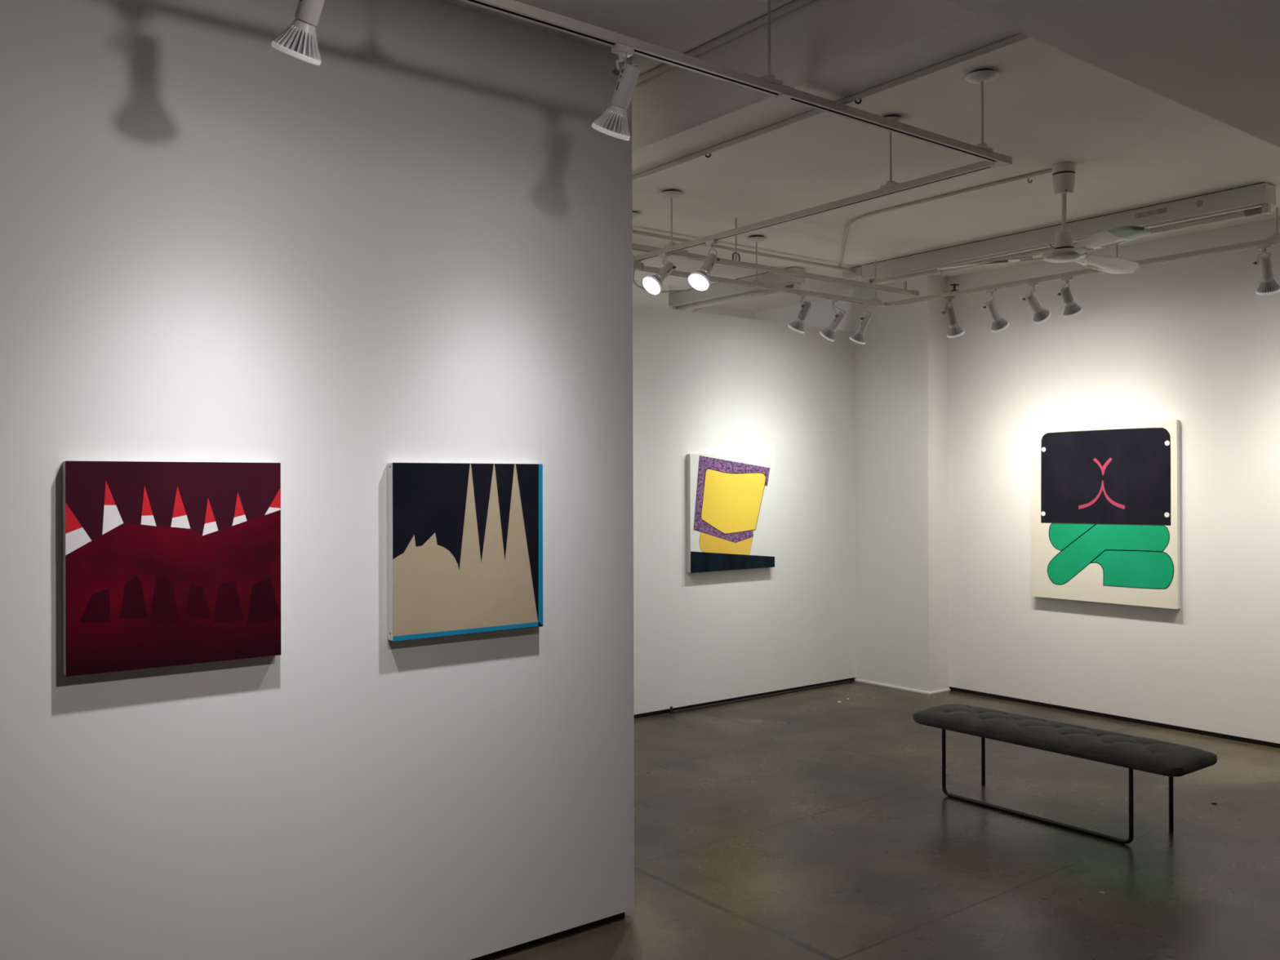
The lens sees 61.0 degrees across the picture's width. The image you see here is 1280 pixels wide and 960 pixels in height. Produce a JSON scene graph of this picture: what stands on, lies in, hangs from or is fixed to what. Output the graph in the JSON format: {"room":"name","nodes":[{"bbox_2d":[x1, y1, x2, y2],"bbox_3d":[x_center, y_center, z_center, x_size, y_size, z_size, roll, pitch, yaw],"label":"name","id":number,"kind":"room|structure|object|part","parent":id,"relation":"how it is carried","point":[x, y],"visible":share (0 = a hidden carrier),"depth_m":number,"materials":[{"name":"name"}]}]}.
{"room":"museum","nodes":[
{"label":"museum","id":0,"kind":"room"},
{"bbox_2d":[0,0,634,959],"bbox_3d":[-2.053,0.014,2.504,5.050,3.141,0.125,0,0,-38],"label":"wall","id":1,"kind":"structure","parent":0,"point":[413,243],"depth_m":3.27,"materials":[{"name":"paint"}]},
{"bbox_2d":[62,461,280,676],"bbox_3d":[-1.278,0.230,3.002,0.562,0.559,0.040,0,0,-38],"label":"painting","id":2,"kind":"object","parent":1,"relation":"attached to","point":[165,564],"visible":1,"depth_m":2.97,"materials":[{"name":"paint"}]},
{"bbox_2d":[387,462,542,641],"bbox_3d":[-0.563,0.224,3.561,0.556,0.555,0.039,0,0,-38],"label":"painting","id":3,"kind":"object","parent":1,"relation":"attached to","point":[465,540],"visible":1,"depth_m":3.53,"materials":[{"name":"paint"}]},
{"bbox_2d":[470,911,624,959],"bbox_3d":[-2.059,1.599,2.490,5.020,0.030,0.085,0,0,-38],"label":"baseboard","id":4,"kind":"structure","parent":1,"relation":"attached to","point":[495,954],"depth_m":3.80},
{"bbox_2d":[632,280,668,308],"bbox_3d":[-3.696,-0.956,5.919,9.470,1.171,0.630,0,0,-38],"label":"wall","id":5,"kind":"structure","parent":0,"point":[640,296],"depth_m":8.46,"materials":[{"name":"paint"}]},
{"bbox_2d":[668,306,754,319],"bbox_3d":[-3.277,0.045,6.717,11.110,3.171,0.120,0,0,-38],"label":"wall","id":6,"kind":"structure","parent":0,"point":[707,309],"depth_m":9.82,"materials":[{"name":"paint"}]},
{"bbox_2d":[692,306,705,311],"bbox_3d":[0.367,-1.390,8.986,0.890,0.225,0.196,0,0,34],"label":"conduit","id":7,"kind":"object","parent":6,"relation":"attached to","point":[700,308],"visible":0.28,"depth_m":8.96,"materials":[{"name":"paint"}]},
{"bbox_2d":[632,303,855,714],"bbox_3d":[-2.539,0.201,5.497,10.770,2.787,0.120,0,0,-38],"label":"wall","id":8,"kind":"structure","parent":0,"point":[703,383],"depth_m":8.01,"materials":[{"name":"paint"}]},
{"bbox_2d":[686,453,774,573],"bbox_3d":[0.669,0.235,7.900,0.831,0.837,0.040,0,0,-38],"label":"painting","id":9,"kind":"object","parent":8,"relation":"attached to","point":[731,498],"visible":1,"depth_m":7.86,"materials":[{"name":"paint"}]},
{"bbox_2d":[634,677,853,718],"bbox_3d":[-2.537,1.610,5.487,10.760,0.030,0.085,0,0,-38],"label":"baseboard","id":10,"kind":"structure","parent":8,"relation":"attached to","point":[664,711],"depth_m":7.95,"materials":[{"name":"black"}]},
{"bbox_2d":[439,0,1279,312],"bbox_3d":[0.208,-1.625,2.330,11.400,0.120,11.600,0,0,-38],"label":"ceiling","id":11,"kind":"structure","parent":0,"point":[1131,145],"depth_m":5.34,"materials":[{"name":"paint"}]},
{"bbox_2d":[635,0,814,84],"bbox_3d":[-0.298,-1.542,4.568,0.025,0.025,4.050,0,0,-38],"label":"conduit","id":12,"kind":"object","parent":11,"relation":"attached to","point":[796,4],"visible":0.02,"depth_m":3.76,"materials":[{"name":"metal"}]},
{"bbox_2d":[459,0,1012,293],"bbox_3d":[-1.635,-1.302,3.350,6.353,0.506,2.464,0,0,-38],"label":"track","id":13,"kind":"object","parent":11,"relation":"hanging from","point":[768,84],"visible":0.97,"depth_m":3.73,"materials":[{"name":"metal"}]},
{"bbox_2d":[271,0,324,65],"bbox_3d":[-0.802,-1.111,2.569,0.117,0.252,0.165,0,0,-38],"label":"track spotlight","id":14,"kind":"object","parent":13,"relation":"hanging from","point":[298,40],"visible":1,"depth_m":2.55,"materials":[{"name":"metal"}]},
{"bbox_3d":[-0.804,-1.055,2.579,0.113,0.073,0.113,36,21,32],"label":"bulb","id":15,"kind":"part","parent":14,"relation":"part of","materials":[{"name":"white plastic"}]},
{"bbox_2d":[591,43,640,140],"bbox_3d":[-0.066,-1.112,3.150,0.117,0.253,0.168,0,0,-38],"label":"track spotlight","id":16,"kind":"object","parent":13,"relation":"hanging from","point":[613,122],"visible":1,"depth_m":3.12,"materials":[{"name":"metal"}]},
{"bbox_3d":[-0.071,-1.055,3.159,0.113,0.073,0.113,0,30,-41],"label":"bulb","id":17,"kind":"part","parent":16,"relation":"part of","materials":[{"name":"white plastic"}]},
{"bbox_3d":[-0.057,-1.181,3.095,0.030,0.053,0.009,0,0,-41],"label":"swivel arm","id":18,"kind":"part","parent":16,"relation":"part of","materials":[{"name":"metal"}]},
{"bbox_3d":[-1.480,-1.249,1.985,4.915,0.026,0.036,0,0,-38],"label":"rail","id":19,"kind":"part","parent":13,"relation":"part of","materials":[{"name":"metal"}]},
{"bbox_2d":[642,252,676,294],"bbox_3d":[0.108,-1.113,5.843,0.199,0.237,0.123,0,0,-38],"label":"track spotlight","id":20,"kind":"object","parent":13,"relation":"hanging from","point":[652,284],"visible":1,"depth_m":5.83,"materials":[{"name":"metal"}]},
{"bbox_3d":[0.087,-1.068,5.826,0.113,0.113,0.073,0,41,47],"label":"bulb","id":21,"kind":"part","parent":20,"relation":"part of","materials":[{"name":"white glass"}]},
{"bbox_3d":[0.170,-1.405,5.853,0.010,0.298,0.010,0,0,-38],"label":"hanger rod","id":22,"kind":"part","parent":13,"relation":"part of","materials":[{"name":"metal"}]},
{"bbox_2d":[688,240,720,290],"bbox_3d":[0.333,-1.098,5.531,0.186,0.269,0.120,0,0,-38],"label":"track spotlight","id":23,"kind":"object","parent":13,"relation":"hanging from","point":[699,280],"visible":1,"depth_m":5.52,"materials":[{"name":"metal"}]},
{"bbox_3d":[0.316,-1.037,5.522,0.113,0.073,0.113,0,-41,39],"label":"bulb","id":24,"kind":"part","parent":23,"relation":"part of","materials":[{"name":"white glass"}]},
{"bbox_3d":[0.412,-1.413,3.465,0.010,0.298,0.010,0,0,-38],"label":"hanger rod","id":25,"kind":"part","parent":13,"relation":"part of","materials":[{"name":"metal"}]},
{"bbox_3d":[0.690,-1.247,5.189,0.036,0.026,2.285,0,0,-38],"label":"rail","id":26,"kind":"part","parent":13,"relation":"part of","materials":[{"name":"metal"}]},
{"bbox_3d":[1.082,-1.412,4.687,0.010,0.298,0.010,0,0,-38],"label":"hanger rod","id":27,"kind":"part","parent":13,"relation":"part of","materials":[{"name":"metal"}]},
{"bbox_3d":[0.934,-1.252,3.873,1.155,0.026,0.036,0,0,-38],"label":"rail","id":28,"kind":"part","parent":13,"relation":"part of","materials":[{"name":"metal"}]},
{"bbox_3d":[1.314,-1.414,4.170,0.010,0.298,0.010,0,0,-38],"label":"hanger rod","id":29,"kind":"part","parent":13,"relation":"part of","materials":[{"name":"metal"}]},
{"bbox_2d":[668,266,805,310],"bbox_3d":[0.724,-1.471,8.489,0.130,0.155,1.430,0,0,-38],"label":"fluorescent fixture","id":30,"kind":"object","parent":11,"relation":"attached to","point":[718,293],"visible":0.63,"depth_m":8.46,"materials":[{"name":"metal"}]},
{"bbox_2d":[632,229,855,272],"bbox_3d":[0.340,-1.522,6.951,3.100,0.021,0.021,0,0,-38],"label":"conduit","id":31,"kind":"object","parent":11,"relation":"attached to","point":[636,232],"visible":0.34,"depth_m":7.26,"materials":[{"name":"metal"}]},
{"bbox_2d":[632,217,919,296],"bbox_3d":[0.679,-1.410,6.530,3.115,0.287,0.052,0,0,-38],"label":"track","id":32,"kind":"object","parent":11,"relation":"hanging from","point":[682,254],"visible":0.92,"depth_m":6.63,"materials":[{"name":"metal"}]},
{"bbox_3d":[0.570,-1.427,6.445,0.012,0.253,0.012,0,0,-38],"label":"hanger rod","id":33,"kind":"part","parent":32,"relation":"part of","materials":[{"name":"metal"}]},
{"bbox_3d":[0.657,-1.284,6.512,3.060,0.026,0.036,0,0,-38],"label":"rail","id":34,"kind":"part","parent":32,"relation":"part of","materials":[{"name":"metal"}]},
{"bbox_2d":[631,0,1020,176],"bbox_3d":[-0.633,-1.418,5.209,0.222,0.271,5.525,0,0,-38],"label":"ceiling beam","id":35,"kind":"structure","parent":11,"relation":"attached to","point":[832,50],"depth_m":3.58,"materials":[{"name":"paint"}]},
{"bbox_2d":[631,33,1029,181],"bbox_3d":[-0.113,-1.275,4.701,0.020,0.020,4.065,0,0,-38],"label":"conduit","id":36,"kind":"object","parent":35,"relation":"attached to","point":[1015,38],"visible":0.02,"depth_m":3.62,"materials":[{"name":"metal"}]},
{"bbox_2d":[839,168,1052,266],"bbox_3d":[1.524,-1.547,6.639,0.567,0.016,2.611,0,0,-13],"label":"conduit","id":37,"kind":"object","parent":11,"relation":"attached to","point":[1049,171],"visible":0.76,"depth_m":5.96,"materials":[{"name":"metal"}]},
{"bbox_2d":[842,223,1061,284],"label":"fluorescent fixture","id":38,"kind":"object","parent":11,"relation":"attached to","point":[1037,242],"depth_m":7.21,"materials":[{"name":"metal"}]},
{"bbox_2d":[631,207,1279,307],"bbox_3d":[1.563,-1.397,5.553,3.005,0.325,3.312,0,0,-38],"label":"track","id":39,"kind":"object","parent":11,"relation":"hanging from","point":[1274,239],"visible":0.66,"depth_m":6.83,"materials":[{"name":"metal"}]},
{"bbox_3d":[0.745,-1.404,6.937,0.010,0.298,0.010,0,0,-38],"label":"hanger rod","id":40,"kind":"part","parent":39,"relation":"part of","materials":[{"name":"metal"}]},
{"bbox_3d":[0.540,-1.242,6.776,2.900,0.026,0.036,0,0,-38],"label":"rail","id":41,"kind":"part","parent":39,"relation":"part of","materials":[{"name":"metal"}]},
{"bbox_2d":[787,293,811,333],"bbox_3d":[1.062,-1.103,7.230,0.117,0.255,0.167,0,0,-38],"label":"track spotlight","id":42,"kind":"object","parent":39,"relation":"hanging from","point":[797,325],"visible":1,"depth_m":7.20,"materials":[{"name":"metal"}]},
{"bbox_3d":[1.059,-1.045,7.240,0.113,0.073,0.113,0,30,-49],"label":"bulb","id":43,"kind":"part","parent":42,"relation":"part of","materials":[{"name":"white plastic"}]},
{"bbox_2d":[819,297,845,341],"bbox_3d":[1.314,-1.090,7.428,0.120,0.282,0.188,0,0,-38],"label":"track spotlight","id":44,"kind":"object","parent":39,"relation":"hanging from","point":[828,333],"visible":1,"depth_m":7.41,"materials":[{"name":"metal"}]},
{"bbox_3d":[1.307,-1.022,7.447,0.113,0.073,0.113,0,41,-47],"label":"bulb","id":45,"kind":"part","parent":44,"relation":"part of","materials":[{"name":"white plastic"}]},
{"bbox_2d":[849,302,871,344],"bbox_3d":[1.552,-1.091,7.632,0.118,0.279,0.168,0,0,-38],"label":"track spotlight","id":46,"kind":"object","parent":39,"relation":"hanging from","point":[858,336],"visible":1,"depth_m":7.60,"materials":[{"name":"metal"}]},
{"bbox_3d":[1.546,-1.021,7.641,0.113,0.073,0.113,0,30,-38],"label":"bulb","id":47,"kind":"part","parent":46,"relation":"part of","materials":[{"name":"grey metal"}]},
{"bbox_3d":[1.658,-1.405,7.651,0.010,0.298,0.010,0,0,-38],"label":"hanger rod","id":48,"kind":"part","parent":39,"relation":"part of","materials":[{"name":"metal"}]},
{"bbox_3d":[2.041,-1.339,7.340,0.010,0.161,0.010,0,0,-38],"label":"hanger rod","id":49,"kind":"part","parent":39,"relation":"part of","materials":[{"name":"metal"}]},
{"bbox_2d":[942,295,964,337],"bbox_3d":[2.115,-1.096,7.345,0.168,0.274,0.117,0,0,-38],"label":"track spotlight","id":50,"kind":"object","parent":39,"relation":"hanging from","point":[954,331],"visible":1,"depth_m":7.31,"materials":[{"name":"white metal"}]},
{"bbox_3d":[2.126,-1.029,7.348,0.113,0.073,0.113,0,30,41],"label":"bulb","id":51,"kind":"part","parent":50,"relation":"part of","materials":[{"name":"grey metal"}]},
{"bbox_2d":[982,288,1008,332],"bbox_3d":[2.320,-1.099,7.081,0.184,0.273,0.118,0,0,-38],"label":"track spotlight","id":52,"kind":"object","parent":39,"relation":"hanging from","point":[998,324],"visible":1,"depth_m":7.06,"materials":[{"name":"metal"}]},
{"bbox_3d":[2.335,-1.035,7.092,0.113,0.073,0.113,0,38,52],"label":"bulb","id":53,"kind":"part","parent":52,"relation":"part of","materials":[{"name":"white plastic"}]},
{"bbox_2d":[1022,281,1051,324],"bbox_3d":[2.498,-1.111,6.849,0.196,0.250,0.117,0,0,-29],"label":"track spotlight","id":54,"kind":"object","parent":39,"relation":"hanging from","point":[1041,315],"visible":1,"depth_m":6.82,"materials":[{"name":"metal"}]},
{"bbox_3d":[2.521,-1.060,6.859,0.073,0.113,0.113,49,-24,-23],"label":"bulb","id":55,"kind":"part","parent":54,"relation":"part of","materials":[{"name":"white plastic"}]},
{"bbox_2d":[1057,275,1082,317],"bbox_3d":[2.635,-1.115,6.655,0.154,0.244,0.123,0,0,-38],"label":"track spotlight","id":56,"kind":"object","parent":39,"relation":"hanging from","point":[1072,308],"visible":1,"depth_m":6.62,"materials":[{"name":"metal"}]},
{"bbox_3d":[2.639,-1.063,6.656,0.113,0.073,0.113,-35,19,-29],"label":"bulb","id":57,"kind":"part","parent":56,"relation":"part of","materials":[{"name":"grey metal"}]},
{"bbox_3d":[2.771,-1.250,6.407,0.036,0.026,3.170,0,0,-38],"label":"rail","id":58,"kind":"part","parent":39,"relation":"part of","materials":[{"name":"metal"}]},
{"bbox_3d":[2.799,-1.344,6.371,0.010,0.161,0.010,0,0,-38],"label":"hanger rod","id":59,"kind":"part","parent":39,"relation":"part of","materials":[{"name":"metal"}]},
{"bbox_2d":[1253,244,1279,295],"bbox_3d":[3.337,-1.112,5.787,0.161,0.261,0.117,0,0,-38],"label":"track spotlight","id":60,"kind":"object","parent":39,"relation":"hanging from","point":[1268,285],"visible":1,"depth_m":5.75,"materials":[{"name":"metal"}]},
{"bbox_3d":[3.286,-1.181,5.751,0.020,0.060,0.040,0,0,-12],"label":"swivel arm","id":61,"kind":"part","parent":60,"relation":"part of","materials":[{"name":"metal"}]},
{"bbox_3d":[3.346,-1.049,5.788,0.113,0.073,0.113,0,27,39],"label":"bulb","id":62,"kind":"part","parent":60,"relation":"part of","materials":[{"name":"white plastic"}]},
{"bbox_3d":[3.334,-1.348,5.686,0.010,0.161,0.010,0,0,-38],"label":"hanger rod","id":63,"kind":"part","parent":39,"relation":"part of","materials":[{"name":"metal"}]},
{"bbox_2d":[937,162,1151,274],"bbox_3d":[2.220,-1.323,5.482,0.938,0.478,1.114,0,0,-38],"label":"ceiling fan","id":64,"kind":"object","parent":11,"relation":"hanging from","point":[1064,175],"visible":1,"depth_m":5.35,"materials":[{"name":"metal"}]},
{"bbox_3d":[1.759,-1.107,5.558,0.470,0.027,0.148,0,13,26],"label":"blade","id":65,"kind":"part","parent":64,"relation":"part of","materials":[{"name":"metal"}]},
{"bbox_3d":[2.103,-1.320,5.387,0.024,0.205,0.024,0,0,-38],"label":"down rod","id":66,"kind":"part","parent":64,"relation":"part of","materials":[{"name":"metal"}]},
{"bbox_3d":[2.417,-1.109,5.611,0.470,0.027,0.148,0,-13,-36],"label":"blade","id":67,"kind":"part","parent":64,"relation":"part of","materials":[{"name":"metal"}]},
{"bbox_3d":[2.175,-1.110,5.008,0.148,0.027,0.470,13,-3,-11],"label":"blade","id":68,"kind":"part","parent":64,"relation":"part of","materials":[{"name":"metal"}]},
{"bbox_2d":[1066,182,1275,248],"label":"fluorescent fixture","id":69,"kind":"object","parent":11,"relation":"attached to","point":[1251,200],"depth_m":6.02,"materials":[{"name":"metal"}]},
{"bbox_2d":[489,680,1279,959],"bbox_3d":[0.219,1.666,2.320,11.400,0.120,11.600,0,0,-38],"label":"floor","id":70,"kind":"structure","parent":0,"point":[808,824],"depth_m":4.81,"materials":[{"name":"concrete"}]},
{"bbox_2d":[912,703,1217,844],"bbox_3d":[1.987,1.394,5.233,0.392,0.430,1.402,0,0,-38],"label":"bench","id":71,"kind":"object","parent":70,"relation":"on","point":[1171,760],"visible":1,"depth_m":5.04,"materials":[{"name":"grey fabric"}]},
{"bbox_3d":[1.813,1.433,5.736,0.019,0.355,0.019,0,0,-38],"label":"leg","id":72,"kind":"part","parent":71,"relation":"part of","materials":[{"name":"black metal"}]},
{"bbox_3d":[1.872,1.427,5.174,0.060,0.364,1.003,0,0,-38],"label":"loop leg","id":73,"kind":"part","parent":71,"relation":"part of","materials":[{"name":"black metal"}]},
{"bbox_3d":[1.986,1.222,5.233,0.392,0.087,1.402,0,0,-38],"label":"seat","id":74,"kind":"part","parent":71,"relation":"part of","materials":[{"name":"grey fabric"}]},
{"bbox_3d":[2.423,1.429,4.956,0.019,0.355,0.019,0,0,-38],"label":"leg","id":75,"kind":"part","parent":71,"relation":"part of","materials":[{"name":"black metal"}]},
{"bbox_2d":[842,275,949,692],"bbox_3d":[2.016,0.031,8.603,0.249,3.167,0.838,0,0,-38],"label":"wall pillar","id":76,"kind":"structure","parent":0,"point":[901,416],"depth_m":8.39,"materials":[{"name":"paint"}]},
{"bbox_2d":[854,679,950,694],"bbox_3d":[2.057,1.612,8.543,0.258,0.013,0.728,0,0,-38],"label":"baseboard","id":77,"kind":"structure","parent":76,"relation":"attached to","point":[855,680],"depth_m":8.36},
{"bbox_2d":[754,217,1279,743],"bbox_3d":[4.569,0.001,5.635,0.120,3.141,11.250,0,0,-38],"label":"wall","id":78,"kind":"structure","parent":0,"point":[1193,341],"depth_m":7.21,"materials":[{"name":"paint"}]},
{"bbox_2d":[1031,419,1180,608],"bbox_3d":[3.125,0.222,7.349,0.040,1.210,1.031,0,0,-38],"label":"painting","id":79,"kind":"object","parent":78,"relation":"attached to","point":[1105,496],"visible":1,"depth_m":7.29,"materials":[{"name":"paint"}]},
{"bbox_2d":[950,686,1279,748],"bbox_3d":[5.231,1.582,4.792,0.098,0.030,9.120,0,0,-38],"label":"baseboard","id":80,"kind":"structure","parent":78,"relation":"attached to","point":[955,689],"depth_m":7.26,"materials":[{"name":"black"}]},
{"bbox_2d":[946,0,1279,147],"bbox_3d":[1.881,-1.417,0.035,11.010,0.321,5.725,0,0,-38],"label":"ceiling","id":81,"kind":"structure","parent":0,"point":[1219,60],"depth_m":3.10,"materials":[{"name":"paint"}]}
]}

